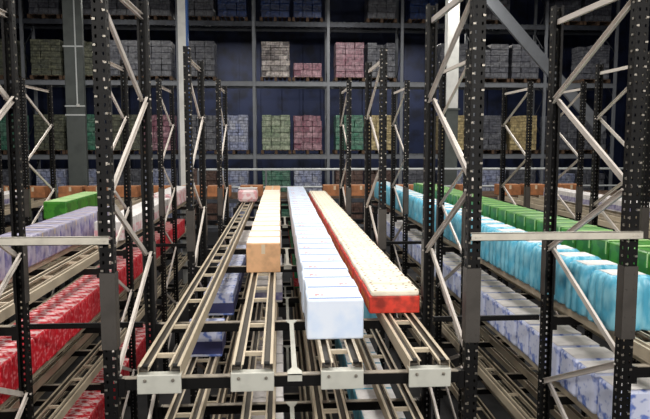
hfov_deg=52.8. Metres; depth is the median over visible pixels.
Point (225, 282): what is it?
carton
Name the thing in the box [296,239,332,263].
carton
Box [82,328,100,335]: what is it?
cross beam
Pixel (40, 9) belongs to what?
load
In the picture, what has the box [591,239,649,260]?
pack
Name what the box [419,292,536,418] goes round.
track
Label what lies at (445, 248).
cross beam
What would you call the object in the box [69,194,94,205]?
carton
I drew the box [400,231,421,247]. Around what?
multipack
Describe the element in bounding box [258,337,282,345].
carton
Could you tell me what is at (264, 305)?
track
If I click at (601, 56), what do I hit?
load
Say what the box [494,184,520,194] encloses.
carton
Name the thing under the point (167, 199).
carton
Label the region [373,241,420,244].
tie beam
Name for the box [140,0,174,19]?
load
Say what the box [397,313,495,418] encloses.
track
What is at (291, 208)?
carton
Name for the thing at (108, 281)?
frame
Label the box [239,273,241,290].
carton
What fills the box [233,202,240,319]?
stand
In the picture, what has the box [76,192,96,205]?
carton
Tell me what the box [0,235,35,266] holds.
carton
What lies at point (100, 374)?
multipack
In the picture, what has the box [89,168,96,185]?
load
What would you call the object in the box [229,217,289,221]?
cross beam
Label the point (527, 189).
frame
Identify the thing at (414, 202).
pack
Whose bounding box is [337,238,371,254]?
tray
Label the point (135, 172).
load
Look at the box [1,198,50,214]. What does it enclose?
track
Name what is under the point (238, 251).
cross beam
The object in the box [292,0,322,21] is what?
load
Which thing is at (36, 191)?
carton
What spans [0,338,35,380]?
multipack
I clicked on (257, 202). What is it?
cross beam
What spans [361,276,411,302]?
tray
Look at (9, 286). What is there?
track
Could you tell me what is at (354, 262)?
tray
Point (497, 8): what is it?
brace
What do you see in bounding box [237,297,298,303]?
cross beam
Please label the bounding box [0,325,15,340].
cross beam
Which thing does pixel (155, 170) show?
load
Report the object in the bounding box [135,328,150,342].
multipack
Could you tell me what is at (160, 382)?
track
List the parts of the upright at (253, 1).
upright post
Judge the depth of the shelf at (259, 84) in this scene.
23.67 m
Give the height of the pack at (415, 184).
0.504 m
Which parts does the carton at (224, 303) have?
printed panel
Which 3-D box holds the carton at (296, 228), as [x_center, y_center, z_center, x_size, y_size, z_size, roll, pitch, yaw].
[-0.183,0.387,8.308,0.400,0.291,0.330,0,6,-4]
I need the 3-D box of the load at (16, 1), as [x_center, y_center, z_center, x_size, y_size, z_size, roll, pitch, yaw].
[-11.356,-7.366,23.152,1.100,1.338,1.100,0,6,-4]
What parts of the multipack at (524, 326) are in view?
lid panel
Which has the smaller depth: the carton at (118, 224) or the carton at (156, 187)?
the carton at (118, 224)
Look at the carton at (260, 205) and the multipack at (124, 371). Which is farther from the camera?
the carton at (260, 205)
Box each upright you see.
[18,0,40,221]
[101,26,116,249]
[175,0,182,254]
[252,0,257,216]
[325,0,329,183]
[394,0,403,249]
[463,0,476,172]
[531,0,548,211]
[595,0,619,229]
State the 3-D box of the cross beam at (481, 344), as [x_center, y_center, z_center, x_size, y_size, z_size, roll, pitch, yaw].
[2.737,1.967,9.507,2.145,0.116,0.056,0,6,-4]
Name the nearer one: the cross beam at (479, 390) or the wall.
the cross beam at (479, 390)
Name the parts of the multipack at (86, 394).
lid panel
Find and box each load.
[0,0,24,18]
[0,39,28,79]
[0,114,31,153]
[1,169,33,226]
[27,0,61,18]
[30,39,64,79]
[33,114,67,153]
[36,168,68,220]
[61,0,90,18]
[63,41,92,79]
[66,114,95,153]
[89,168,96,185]
[108,0,140,19]
[110,40,142,80]
[112,115,144,153]
[116,168,140,185]
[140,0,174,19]
[142,40,176,80]
[144,115,177,153]
[145,168,179,218]
[188,0,215,20]
[189,41,217,80]
[192,115,216,153]
[193,168,217,224]
[216,0,247,20]
[219,115,249,153]
[220,171,249,219]
[260,0,290,21]
[260,42,290,81]
[261,115,290,153]
[262,171,290,216]
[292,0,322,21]
[292,63,322,81]
[292,115,322,153]
[293,170,321,191]
[332,42,364,81]
[332,115,364,153]
[334,170,363,223]
[363,115,390,153]
[363,170,393,218]
[364,0,396,22]
[364,43,395,81]
[405,0,438,23]
[405,170,430,222]
[431,116,463,153]
[435,167,462,183]
[437,43,467,82]
[473,167,505,197]
[474,116,507,153]
[475,44,509,82]
[477,0,509,24]
[505,167,535,208]
[506,116,537,153]
[508,44,539,82]
[537,167,574,212]
[538,116,577,153]
[543,0,582,25]
[568,167,604,189]
[571,45,609,82]
[576,116,606,153]
[581,0,611,25]
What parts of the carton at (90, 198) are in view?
lid panel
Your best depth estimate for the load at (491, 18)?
23.88 m
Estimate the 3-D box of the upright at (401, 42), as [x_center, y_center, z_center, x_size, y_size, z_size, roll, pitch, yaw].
[2.757,-3.799,24.539,0.100,11.000,1.180,0,6,-4]
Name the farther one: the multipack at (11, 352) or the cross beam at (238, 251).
the cross beam at (238, 251)
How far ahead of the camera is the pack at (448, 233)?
9.25 m
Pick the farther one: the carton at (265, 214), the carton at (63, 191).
the carton at (63, 191)
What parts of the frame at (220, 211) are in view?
splice plate, upright post, upright post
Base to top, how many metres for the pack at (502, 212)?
0.504 m
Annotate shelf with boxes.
[0,18,30,28]
[0,79,33,86]
[22,18,102,29]
[25,79,104,87]
[28,154,106,158]
[106,154,178,158]
[109,19,175,30]
[111,80,176,87]
[189,20,251,30]
[192,80,252,88]
[195,154,252,158]
[195,224,232,227]
[255,21,326,31]
[255,81,326,88]
[256,153,326,158]
[330,22,400,32]
[330,81,399,88]
[330,153,399,158]
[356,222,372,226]
[398,23,468,33]
[398,82,464,89]
[398,153,457,158]
[468,24,545,34]
[475,82,543,89]
[483,153,540,158]
[535,83,613,89]
[537,25,615,35]
[538,153,610,158]
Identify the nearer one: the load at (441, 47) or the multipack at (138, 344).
the multipack at (138, 344)
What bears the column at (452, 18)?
on the floor
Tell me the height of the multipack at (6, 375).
0.322 m
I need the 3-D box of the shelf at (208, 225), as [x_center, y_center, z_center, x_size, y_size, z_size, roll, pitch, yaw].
[-3.927,0.595,24.524,2.580,0.180,1.170,0,6,-4]
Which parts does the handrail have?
post, post, post, rail, rail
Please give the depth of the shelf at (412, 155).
24.19 m
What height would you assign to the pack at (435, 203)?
0.403 m
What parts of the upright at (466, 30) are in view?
upright post, upright post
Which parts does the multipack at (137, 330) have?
lid panel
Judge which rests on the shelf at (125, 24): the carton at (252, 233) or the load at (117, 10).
the load at (117, 10)
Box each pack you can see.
[374,181,387,197]
[376,182,389,198]
[386,185,400,203]
[387,187,402,205]
[393,189,411,209]
[397,191,415,210]
[400,192,419,212]
[408,195,422,217]
[412,197,422,220]
[413,183,430,190]
[416,184,436,192]
[416,199,435,223]
[429,203,451,225]
[434,205,453,231]
[435,189,456,198]
[443,208,461,236]
[444,192,462,202]
[445,211,472,240]
[448,193,472,204]
[452,214,483,244]
[453,195,472,204]
[464,217,493,248]
[470,220,503,251]
[471,200,501,211]
[479,202,509,215]
[480,224,515,261]
[483,204,517,217]
[489,229,526,267]
[490,206,525,220]
[498,208,535,223]
[501,241,517,275]
[507,211,543,227]
[515,240,560,283]
[516,213,543,230]
[526,216,569,231]
[529,245,579,291]
[537,220,577,231]
[547,252,600,303]
[549,223,596,243]
[561,227,612,248]
[565,260,617,316]
[576,240,591,253]
[587,269,649,330]
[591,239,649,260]
[609,241,649,265]
[633,247,649,274]
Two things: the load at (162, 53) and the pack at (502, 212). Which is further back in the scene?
the load at (162, 53)
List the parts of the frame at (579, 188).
upright post, upright post, splice plate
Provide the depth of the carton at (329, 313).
4.58 m
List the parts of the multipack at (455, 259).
lid panel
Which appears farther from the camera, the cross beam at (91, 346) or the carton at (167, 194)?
the carton at (167, 194)
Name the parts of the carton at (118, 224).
printed panel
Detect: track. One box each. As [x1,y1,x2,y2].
[0,201,185,322]
[0,227,185,409]
[0,235,93,284]
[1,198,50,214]
[2,252,168,408]
[3,245,90,292]
[6,280,139,410]
[8,264,98,324]
[10,225,157,324]
[34,252,186,418]
[40,281,160,418]
[107,198,123,205]
[117,198,141,210]
[137,202,254,393]
[149,279,187,323]
[164,315,231,418]
[207,273,250,418]
[212,278,246,418]
[231,272,275,391]
[240,302,276,418]
[262,303,277,316]
[290,256,332,418]
[290,278,309,418]
[298,288,349,418]
[315,339,363,389]
[330,339,352,418]
[355,329,423,418]
[375,198,649,363]
[375,313,450,386]
[377,227,598,418]
[386,252,543,418]
[397,254,591,418]
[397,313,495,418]
[416,276,562,418]
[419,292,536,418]
[440,239,646,363]
[498,196,649,237]
[518,196,649,227]
[539,195,649,220]
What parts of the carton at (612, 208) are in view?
printed panel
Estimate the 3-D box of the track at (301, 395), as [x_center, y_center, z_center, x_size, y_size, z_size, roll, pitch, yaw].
[-0.326,2.494,10.631,0.270,0.172,12.754,0,6,-4]
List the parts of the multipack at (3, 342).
lid panel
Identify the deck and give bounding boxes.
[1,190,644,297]
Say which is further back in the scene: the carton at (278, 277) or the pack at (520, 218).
the carton at (278, 277)
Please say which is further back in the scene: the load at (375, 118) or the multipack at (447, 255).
the load at (375, 118)
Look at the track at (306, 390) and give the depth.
8.39 m
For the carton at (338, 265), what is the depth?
5.76 m
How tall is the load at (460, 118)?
1.408 m
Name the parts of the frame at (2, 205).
splice plate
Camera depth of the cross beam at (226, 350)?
9.26 m
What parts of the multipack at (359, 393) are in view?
lid panel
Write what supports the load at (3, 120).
on the shelf
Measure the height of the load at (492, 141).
1.408 m
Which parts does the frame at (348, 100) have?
upright post, upright post, splice plate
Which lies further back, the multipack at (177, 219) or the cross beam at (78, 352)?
the multipack at (177, 219)
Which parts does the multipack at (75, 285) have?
lid panel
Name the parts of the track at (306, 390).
rail, rail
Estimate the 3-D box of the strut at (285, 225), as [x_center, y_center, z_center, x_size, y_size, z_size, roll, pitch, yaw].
[-0.755,0.233,12.322,0.092,0.046,1.384,0,6,-4]
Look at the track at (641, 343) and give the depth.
5.40 m
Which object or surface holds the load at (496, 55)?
on the shelf at (488, 86)
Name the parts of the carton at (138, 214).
printed panel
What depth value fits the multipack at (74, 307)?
7.04 m
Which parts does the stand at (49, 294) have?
leg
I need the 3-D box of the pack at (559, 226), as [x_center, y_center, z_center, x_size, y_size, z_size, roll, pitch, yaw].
[2.649,0.411,7.020,0.422,0.504,0.310,0,6,-4]
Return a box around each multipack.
[0,330,45,370]
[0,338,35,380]
[0,347,24,389]
[0,357,12,404]
[12,322,55,360]
[21,315,64,352]
[27,309,71,343]
[35,303,79,336]
[44,298,86,329]
[52,292,92,322]
[60,287,98,317]
[63,416,90,418]
[64,407,96,418]
[67,283,99,311]
[71,399,102,418]
[74,279,98,282]
[78,391,104,418]
[80,275,98,278]
[91,377,115,404]
[96,264,126,285]
[96,370,122,376]
[101,364,126,375]
[109,267,123,292]
[112,358,129,375]
[117,255,139,277]
[117,258,135,279]
[117,261,129,282]
[120,342,141,363]
[120,347,138,368]
[123,337,145,358]
[128,252,142,273]
[131,332,145,351]
[133,240,157,258]
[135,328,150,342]
[139,238,159,256]
[146,233,167,249]
[158,224,177,238]
[165,229,171,243]
[166,221,181,235]
[166,223,179,237]
[177,219,184,232]
[335,329,366,348]
[337,334,370,362]
[340,343,374,366]
[344,353,380,366]
[347,363,382,398]
[350,384,391,413]
[354,389,395,418]
[359,410,405,418]
[364,303,376,317]
[386,221,404,236]
[397,229,417,245]
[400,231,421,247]
[404,233,421,247]
[408,236,429,254]
[410,238,420,257]
[414,242,435,261]
[418,244,440,263]
[434,254,459,277]
[440,257,460,261]
[443,261,460,287]
[448,266,460,292]
[455,270,488,297]
[480,286,514,314]
[481,275,496,280]
[481,281,505,286]
[485,293,526,326]
[494,300,537,335]
[505,307,547,345]
[517,316,547,355]
[529,325,581,365]
[545,335,599,381]
[560,347,614,396]
[577,360,622,413]
[597,376,649,418]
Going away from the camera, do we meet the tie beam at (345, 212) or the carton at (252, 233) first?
the carton at (252, 233)
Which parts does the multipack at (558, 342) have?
lid panel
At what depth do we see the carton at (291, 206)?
11.11 m
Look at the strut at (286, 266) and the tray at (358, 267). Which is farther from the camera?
the strut at (286, 266)
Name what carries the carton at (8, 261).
on the track at (61, 253)
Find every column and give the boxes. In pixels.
[62,0,88,280]
[177,0,191,282]
[442,0,459,245]
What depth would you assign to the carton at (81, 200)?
12.65 m
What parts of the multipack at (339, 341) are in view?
lid panel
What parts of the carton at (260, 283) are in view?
printed panel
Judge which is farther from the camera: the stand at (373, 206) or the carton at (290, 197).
the stand at (373, 206)
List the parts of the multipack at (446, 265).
lid panel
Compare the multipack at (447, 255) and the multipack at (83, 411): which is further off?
the multipack at (447, 255)
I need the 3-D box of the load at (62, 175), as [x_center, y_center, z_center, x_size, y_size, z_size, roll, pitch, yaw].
[-9.830,-0.463,23.958,1.100,2.038,1.100,0,6,-4]
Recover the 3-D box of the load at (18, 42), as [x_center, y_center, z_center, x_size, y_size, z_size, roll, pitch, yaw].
[-11.356,-5.302,23.361,1.100,1.388,1.100,0,6,-4]
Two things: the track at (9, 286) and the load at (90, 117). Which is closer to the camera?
the track at (9, 286)
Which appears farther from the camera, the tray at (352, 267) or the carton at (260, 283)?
the carton at (260, 283)
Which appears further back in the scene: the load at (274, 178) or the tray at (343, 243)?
the load at (274, 178)
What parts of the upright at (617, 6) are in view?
upright post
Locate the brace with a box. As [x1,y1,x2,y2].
[487,0,606,134]
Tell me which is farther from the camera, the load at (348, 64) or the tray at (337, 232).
the load at (348, 64)
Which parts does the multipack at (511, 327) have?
lid panel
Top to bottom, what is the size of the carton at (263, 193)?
0.314 m
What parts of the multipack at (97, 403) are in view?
lid panel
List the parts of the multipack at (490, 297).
lid panel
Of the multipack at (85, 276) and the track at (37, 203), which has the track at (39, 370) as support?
the multipack at (85, 276)
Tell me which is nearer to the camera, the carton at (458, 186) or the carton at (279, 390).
the carton at (279, 390)
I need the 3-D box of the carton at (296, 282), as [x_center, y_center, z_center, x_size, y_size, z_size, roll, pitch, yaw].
[-0.259,0.976,9.542,0.384,0.270,0.364,0,6,-4]
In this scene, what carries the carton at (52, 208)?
on the track at (117, 201)
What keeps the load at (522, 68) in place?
on the shelf at (488, 86)
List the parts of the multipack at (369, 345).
lid panel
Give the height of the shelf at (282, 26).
0.180 m
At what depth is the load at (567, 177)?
24.70 m
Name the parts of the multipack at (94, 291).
lid panel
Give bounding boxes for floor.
[0,228,649,418]
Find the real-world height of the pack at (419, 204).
0.403 m
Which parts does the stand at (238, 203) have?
leg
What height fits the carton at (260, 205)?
0.314 m
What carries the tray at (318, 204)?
on the track at (439, 375)
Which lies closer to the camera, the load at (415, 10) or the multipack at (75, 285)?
the multipack at (75, 285)
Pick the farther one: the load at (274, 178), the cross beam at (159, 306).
the load at (274, 178)
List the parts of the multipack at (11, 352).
lid panel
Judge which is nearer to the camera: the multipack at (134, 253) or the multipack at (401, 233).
the multipack at (134, 253)
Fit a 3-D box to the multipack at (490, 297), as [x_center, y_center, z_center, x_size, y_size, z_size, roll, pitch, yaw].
[2.072,1.152,7.504,0.400,0.332,0.300,0,6,-4]
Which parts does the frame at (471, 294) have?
splice plate, upright post, splice plate, upright post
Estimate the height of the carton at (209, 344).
0.280 m
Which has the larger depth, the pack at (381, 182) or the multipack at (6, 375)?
the pack at (381, 182)
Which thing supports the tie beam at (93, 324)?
attached to the frame at (19, 272)
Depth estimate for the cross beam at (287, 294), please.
15.54 m
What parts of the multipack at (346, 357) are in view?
lid panel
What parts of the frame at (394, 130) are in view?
upright post, splice plate, upright post, splice plate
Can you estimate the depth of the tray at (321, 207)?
11.98 m
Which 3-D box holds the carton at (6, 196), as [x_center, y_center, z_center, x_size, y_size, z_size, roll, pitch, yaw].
[-7.264,-0.220,14.538,0.404,0.240,0.304,0,6,-4]
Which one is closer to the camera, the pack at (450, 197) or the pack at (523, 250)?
the pack at (523, 250)
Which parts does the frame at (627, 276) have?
splice plate, upright post, splice plate, upright post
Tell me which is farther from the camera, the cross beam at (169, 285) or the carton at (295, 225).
the cross beam at (169, 285)
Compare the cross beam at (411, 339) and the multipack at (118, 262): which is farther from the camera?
the cross beam at (411, 339)
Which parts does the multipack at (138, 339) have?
lid panel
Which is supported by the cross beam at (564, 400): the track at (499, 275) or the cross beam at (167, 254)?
the track at (499, 275)
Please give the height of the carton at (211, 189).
0.281 m
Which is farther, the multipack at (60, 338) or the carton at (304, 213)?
the carton at (304, 213)
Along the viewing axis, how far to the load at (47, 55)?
22.96 m
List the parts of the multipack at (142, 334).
lid panel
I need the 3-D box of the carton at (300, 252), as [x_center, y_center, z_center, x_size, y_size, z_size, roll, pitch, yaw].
[-0.065,0.568,6.521,0.400,0.291,0.330,0,6,-4]
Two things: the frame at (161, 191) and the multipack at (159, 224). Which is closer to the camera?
the frame at (161, 191)
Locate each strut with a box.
[283,217,287,227]
[283,248,291,268]
[283,286,286,304]
[284,297,289,319]
[284,345,289,370]
[286,320,301,380]
[286,401,296,418]
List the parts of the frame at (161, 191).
splice plate, upright post, splice plate, upright post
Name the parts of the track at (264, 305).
rail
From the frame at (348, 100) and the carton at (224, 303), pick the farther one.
the frame at (348, 100)
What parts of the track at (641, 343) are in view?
rail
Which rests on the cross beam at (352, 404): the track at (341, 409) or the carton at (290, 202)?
the track at (341, 409)
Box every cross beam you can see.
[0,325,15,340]
[0,408,18,418]
[5,397,129,406]
[25,382,103,393]
[29,267,99,277]
[29,300,126,307]
[31,207,42,211]
[57,349,128,357]
[60,288,173,293]
[61,250,125,258]
[65,344,162,349]
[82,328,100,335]
[87,265,160,271]
[118,368,464,396]
[119,304,161,310]
[155,226,159,232]
[156,317,422,336]
[158,283,197,287]
[158,398,420,418]
[166,253,172,258]
[195,265,296,275]
[207,248,294,256]
[210,392,348,400]
[223,225,291,230]
[223,344,334,352]
[225,339,334,345]
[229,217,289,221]
[236,303,294,307]
[237,205,288,208]
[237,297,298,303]
[238,293,291,297]
[240,201,287,204]
[240,286,293,290]
[241,282,290,286]
[394,250,460,255]
[395,216,402,221]
[407,262,419,268]
[407,336,501,341]
[408,224,421,230]
[440,386,560,397]
[441,341,509,350]
[442,293,535,302]
[443,246,459,254]
[467,372,537,382]
[470,263,490,269]
[550,394,574,409]
[553,315,582,329]
[628,363,649,383]
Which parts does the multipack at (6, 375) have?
lid panel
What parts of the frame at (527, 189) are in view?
upright post, splice plate, upright post, splice plate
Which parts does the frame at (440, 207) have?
upright post, splice plate, upright post, splice plate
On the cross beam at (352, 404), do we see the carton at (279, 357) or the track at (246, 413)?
the track at (246, 413)
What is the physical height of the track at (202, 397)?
0.172 m
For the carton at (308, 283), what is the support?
on the track at (331, 377)
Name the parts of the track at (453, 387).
rail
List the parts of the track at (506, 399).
rail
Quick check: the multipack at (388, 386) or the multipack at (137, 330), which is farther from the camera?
the multipack at (137, 330)
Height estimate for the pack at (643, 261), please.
0.504 m
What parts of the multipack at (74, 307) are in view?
lid panel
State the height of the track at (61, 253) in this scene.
0.172 m
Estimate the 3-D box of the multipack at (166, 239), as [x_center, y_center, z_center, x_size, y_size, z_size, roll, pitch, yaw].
[-3.279,0.622,12.763,0.400,0.322,0.240,0,6,-4]
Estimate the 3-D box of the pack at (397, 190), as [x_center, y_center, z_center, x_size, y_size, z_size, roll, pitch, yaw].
[1.641,-0.216,13.693,0.396,0.403,0.376,0,6,-4]
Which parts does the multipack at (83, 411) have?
lid panel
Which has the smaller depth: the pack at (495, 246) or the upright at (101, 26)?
the pack at (495, 246)
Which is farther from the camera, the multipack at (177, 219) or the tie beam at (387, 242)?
the multipack at (177, 219)
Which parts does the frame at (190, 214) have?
upright post, splice plate, upright post, splice plate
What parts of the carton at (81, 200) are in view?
lid panel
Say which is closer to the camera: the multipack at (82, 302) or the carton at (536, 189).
the multipack at (82, 302)
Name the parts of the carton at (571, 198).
printed panel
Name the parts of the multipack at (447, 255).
lid panel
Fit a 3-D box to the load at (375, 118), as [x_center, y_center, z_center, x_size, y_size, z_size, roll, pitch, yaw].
[2.012,-2.798,24.539,1.100,1.408,1.100,0,6,-4]
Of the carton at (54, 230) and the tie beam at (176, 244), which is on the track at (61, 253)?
the carton at (54, 230)
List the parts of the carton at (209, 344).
printed panel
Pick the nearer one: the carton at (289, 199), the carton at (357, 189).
the carton at (289, 199)
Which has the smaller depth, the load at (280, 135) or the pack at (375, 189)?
the pack at (375, 189)
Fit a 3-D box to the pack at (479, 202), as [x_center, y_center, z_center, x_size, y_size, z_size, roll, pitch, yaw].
[2.472,0.144,9.641,0.422,0.504,0.310,0,6,-4]
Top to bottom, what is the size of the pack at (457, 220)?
0.403 m
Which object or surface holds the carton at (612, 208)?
on the track at (614, 212)
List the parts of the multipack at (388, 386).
lid panel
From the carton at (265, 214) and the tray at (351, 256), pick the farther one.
the carton at (265, 214)
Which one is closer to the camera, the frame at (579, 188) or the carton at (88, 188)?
the frame at (579, 188)
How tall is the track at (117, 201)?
0.172 m
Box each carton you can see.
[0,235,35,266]
[0,248,4,280]
[2,230,48,262]
[4,194,9,204]
[4,246,11,275]
[23,225,60,256]
[29,221,70,250]
[30,186,50,197]
[42,218,80,245]
[43,199,76,218]
[53,215,88,235]
[56,196,86,209]
[58,186,85,197]
[63,212,96,235]
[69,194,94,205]
[72,209,97,211]
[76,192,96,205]
[81,206,108,214]
[85,185,108,191]
[94,218,124,240]
[115,185,140,196]
[115,215,135,231]
[121,209,147,221]
[121,212,141,231]
[132,204,157,220]
[138,202,158,217]
[154,185,170,192]
[154,192,173,209]
[154,198,170,212]
[165,189,182,204]
[165,191,178,205]
[166,187,185,201]
[182,185,201,196]
[186,318,225,356]
[203,286,235,315]
[207,185,231,196]
[208,279,237,303]
[210,273,239,294]
[217,262,242,279]
[220,257,244,276]
[222,254,245,273]
[226,245,245,248]
[229,239,247,244]
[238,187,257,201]
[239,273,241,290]
[240,185,262,195]
[246,237,279,272]
[249,231,279,236]
[251,226,280,255]
[251,413,283,418]
[252,221,279,225]
[252,398,283,401]
[253,387,283,397]
[254,217,279,220]
[255,213,279,216]
[255,280,282,301]
[256,210,279,213]
[256,354,283,371]
[256,364,282,371]
[257,275,281,279]
[258,204,279,207]
[258,207,279,209]
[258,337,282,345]
[258,345,282,353]
[259,331,282,337]
[260,199,279,201]
[260,202,279,203]
[261,197,279,198]
[262,195,279,196]
[263,193,279,194]
[270,272,282,290]
[288,192,305,204]
[289,194,307,195]
[289,197,309,198]
[289,199,309,213]
[290,200,310,201]
[290,202,311,203]
[290,204,312,220]
[291,206,313,207]
[291,208,315,210]
[291,210,316,228]
[291,212,317,215]
[292,215,318,235]
[293,218,320,220]
[293,221,322,241]
[294,224,324,247]
[294,227,326,236]
[294,272,299,287]
[295,231,328,257]
[296,235,331,239]
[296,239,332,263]
[297,244,335,272]
[298,250,339,279]
[299,256,342,291]
[301,262,347,271]
[301,270,351,312]
[304,279,358,314]
[305,289,363,338]
[322,184,345,195]
[351,184,371,195]
[396,184,412,190]
[455,184,462,190]
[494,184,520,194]
[520,184,544,194]
[557,190,575,199]
[558,183,576,189]
[562,191,583,201]
[568,192,589,202]
[583,194,601,205]
[607,198,621,210]
[615,200,621,212]
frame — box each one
[0,0,33,418]
[0,133,9,324]
[19,78,60,309]
[91,0,158,418]
[92,52,137,418]
[156,78,179,370]
[183,46,209,418]
[216,79,230,373]
[339,80,351,217]
[364,48,387,369]
[388,80,409,368]
[420,0,486,418]
[433,49,470,418]
[495,81,533,362]
[537,0,649,418]
[546,81,586,329]
[581,51,649,416]
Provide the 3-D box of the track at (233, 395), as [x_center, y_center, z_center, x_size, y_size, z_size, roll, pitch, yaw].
[-1.458,2.502,10.554,0.270,0.172,12.754,0,6,-4]
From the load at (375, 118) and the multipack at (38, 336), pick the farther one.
the load at (375, 118)
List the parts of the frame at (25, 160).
upright post, splice plate, upright post, splice plate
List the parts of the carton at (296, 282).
printed panel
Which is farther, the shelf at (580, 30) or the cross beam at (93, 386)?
the shelf at (580, 30)
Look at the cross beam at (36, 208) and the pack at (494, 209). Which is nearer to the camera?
the pack at (494, 209)
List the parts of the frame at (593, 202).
upright post, splice plate, upright post, splice plate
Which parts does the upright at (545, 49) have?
upright post, upright post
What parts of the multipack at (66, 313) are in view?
lid panel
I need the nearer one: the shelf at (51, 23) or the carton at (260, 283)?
the carton at (260, 283)
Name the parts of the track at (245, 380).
rail, rail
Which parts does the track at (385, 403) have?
rail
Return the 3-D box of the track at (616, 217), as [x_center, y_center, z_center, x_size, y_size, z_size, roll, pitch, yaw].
[5.628,0.364,10.826,0.270,0.172,12.754,0,6,-4]
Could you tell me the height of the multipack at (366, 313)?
0.302 m
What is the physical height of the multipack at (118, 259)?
0.322 m
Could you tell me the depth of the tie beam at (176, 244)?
9.01 m
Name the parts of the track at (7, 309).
rail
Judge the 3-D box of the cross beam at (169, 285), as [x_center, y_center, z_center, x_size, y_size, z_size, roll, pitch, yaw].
[-4.345,1.948,16.623,2.205,0.116,0.056,0,6,-4]
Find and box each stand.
[43,209,68,297]
[191,203,200,314]
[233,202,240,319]
[368,203,376,240]
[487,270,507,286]
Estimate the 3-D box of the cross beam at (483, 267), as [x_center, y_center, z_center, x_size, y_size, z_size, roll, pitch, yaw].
[2.826,0.706,8.075,2.145,0.116,0.056,0,6,-4]
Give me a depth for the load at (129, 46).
23.13 m
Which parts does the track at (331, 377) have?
rail, rail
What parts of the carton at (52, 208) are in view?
lid panel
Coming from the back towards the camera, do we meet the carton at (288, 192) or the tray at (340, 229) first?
the carton at (288, 192)
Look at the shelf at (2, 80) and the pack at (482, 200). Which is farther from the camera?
the shelf at (2, 80)
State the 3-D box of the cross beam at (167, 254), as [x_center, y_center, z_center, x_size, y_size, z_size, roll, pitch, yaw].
[-4.095,0.923,12.858,2.205,0.116,0.056,0,6,-4]
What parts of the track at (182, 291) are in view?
rail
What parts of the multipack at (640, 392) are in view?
lid panel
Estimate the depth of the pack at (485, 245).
7.62 m
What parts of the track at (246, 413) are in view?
rail, rail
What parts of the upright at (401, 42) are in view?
upright post, upright post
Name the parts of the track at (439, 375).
rail, rail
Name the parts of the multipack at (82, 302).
lid panel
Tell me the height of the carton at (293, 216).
0.291 m
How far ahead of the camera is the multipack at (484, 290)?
7.74 m
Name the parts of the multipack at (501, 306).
lid panel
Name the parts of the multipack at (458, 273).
lid panel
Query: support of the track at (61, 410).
on the cross beam
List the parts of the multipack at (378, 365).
lid panel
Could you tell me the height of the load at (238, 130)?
1.408 m
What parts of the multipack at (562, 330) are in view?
lid panel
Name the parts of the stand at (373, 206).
leg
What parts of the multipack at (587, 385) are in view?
lid panel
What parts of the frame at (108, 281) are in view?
upright post, splice plate, upright post, splice plate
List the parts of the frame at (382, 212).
splice plate, upright post, upright post, splice plate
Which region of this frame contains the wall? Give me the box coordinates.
[0,0,649,221]
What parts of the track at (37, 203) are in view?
rail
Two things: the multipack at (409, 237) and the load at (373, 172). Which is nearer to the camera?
the multipack at (409, 237)
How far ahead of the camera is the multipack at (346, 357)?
7.50 m
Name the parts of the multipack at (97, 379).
lid panel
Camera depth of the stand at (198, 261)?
16.51 m
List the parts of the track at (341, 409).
rail, rail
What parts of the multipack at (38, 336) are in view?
lid panel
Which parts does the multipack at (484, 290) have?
lid panel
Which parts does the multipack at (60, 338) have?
lid panel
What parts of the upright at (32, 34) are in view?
upright post, upright post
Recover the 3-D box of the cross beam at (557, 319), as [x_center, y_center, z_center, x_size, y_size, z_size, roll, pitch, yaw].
[2.994,0.953,5.643,2.145,0.116,0.056,0,6,-4]
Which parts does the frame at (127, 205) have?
upright post, splice plate, splice plate, upright post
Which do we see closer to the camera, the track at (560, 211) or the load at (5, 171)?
the track at (560, 211)
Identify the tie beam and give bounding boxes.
[0,236,109,245]
[29,322,142,329]
[133,243,196,246]
[177,213,216,215]
[345,212,388,213]
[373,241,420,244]
[433,314,538,321]
[470,231,642,240]
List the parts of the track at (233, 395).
rail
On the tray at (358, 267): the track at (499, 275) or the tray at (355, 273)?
the tray at (355, 273)
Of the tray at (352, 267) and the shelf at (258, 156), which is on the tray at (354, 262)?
the tray at (352, 267)
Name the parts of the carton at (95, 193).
lid panel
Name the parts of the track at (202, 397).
rail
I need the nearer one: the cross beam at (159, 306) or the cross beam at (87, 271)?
the cross beam at (87, 271)
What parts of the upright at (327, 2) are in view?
upright post, upright post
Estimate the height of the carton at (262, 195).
0.314 m
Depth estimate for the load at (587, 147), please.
24.62 m
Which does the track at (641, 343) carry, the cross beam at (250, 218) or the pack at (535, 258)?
the pack at (535, 258)
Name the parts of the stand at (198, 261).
leg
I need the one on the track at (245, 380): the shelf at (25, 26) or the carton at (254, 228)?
the carton at (254, 228)
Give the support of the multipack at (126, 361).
on the track at (182, 291)
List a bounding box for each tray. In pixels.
[315,200,334,203]
[317,204,338,213]
[318,206,339,215]
[319,207,341,217]
[320,209,343,218]
[321,211,344,220]
[322,212,346,222]
[323,214,347,225]
[325,216,349,227]
[326,218,352,232]
[328,221,354,233]
[329,223,357,234]
[330,226,359,238]
[332,228,362,243]
[334,231,364,247]
[336,234,368,249]
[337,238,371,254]
[340,241,375,258]
[342,245,379,262]
[345,249,383,265]
[347,254,388,273]
[350,259,392,278]
[350,263,354,278]
[353,264,398,284]
[353,269,357,284]
[357,270,403,293]
[357,275,362,293]
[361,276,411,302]
[361,282,366,302]
[365,283,419,312]
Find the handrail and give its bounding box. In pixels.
[197,167,637,262]
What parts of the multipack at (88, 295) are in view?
lid panel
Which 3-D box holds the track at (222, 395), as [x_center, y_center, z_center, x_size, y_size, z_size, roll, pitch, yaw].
[-1.458,1.806,10.483,0.270,0.172,12.754,0,6,-4]
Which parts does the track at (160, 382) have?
rail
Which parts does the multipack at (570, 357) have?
lid panel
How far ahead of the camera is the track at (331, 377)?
4.13 m

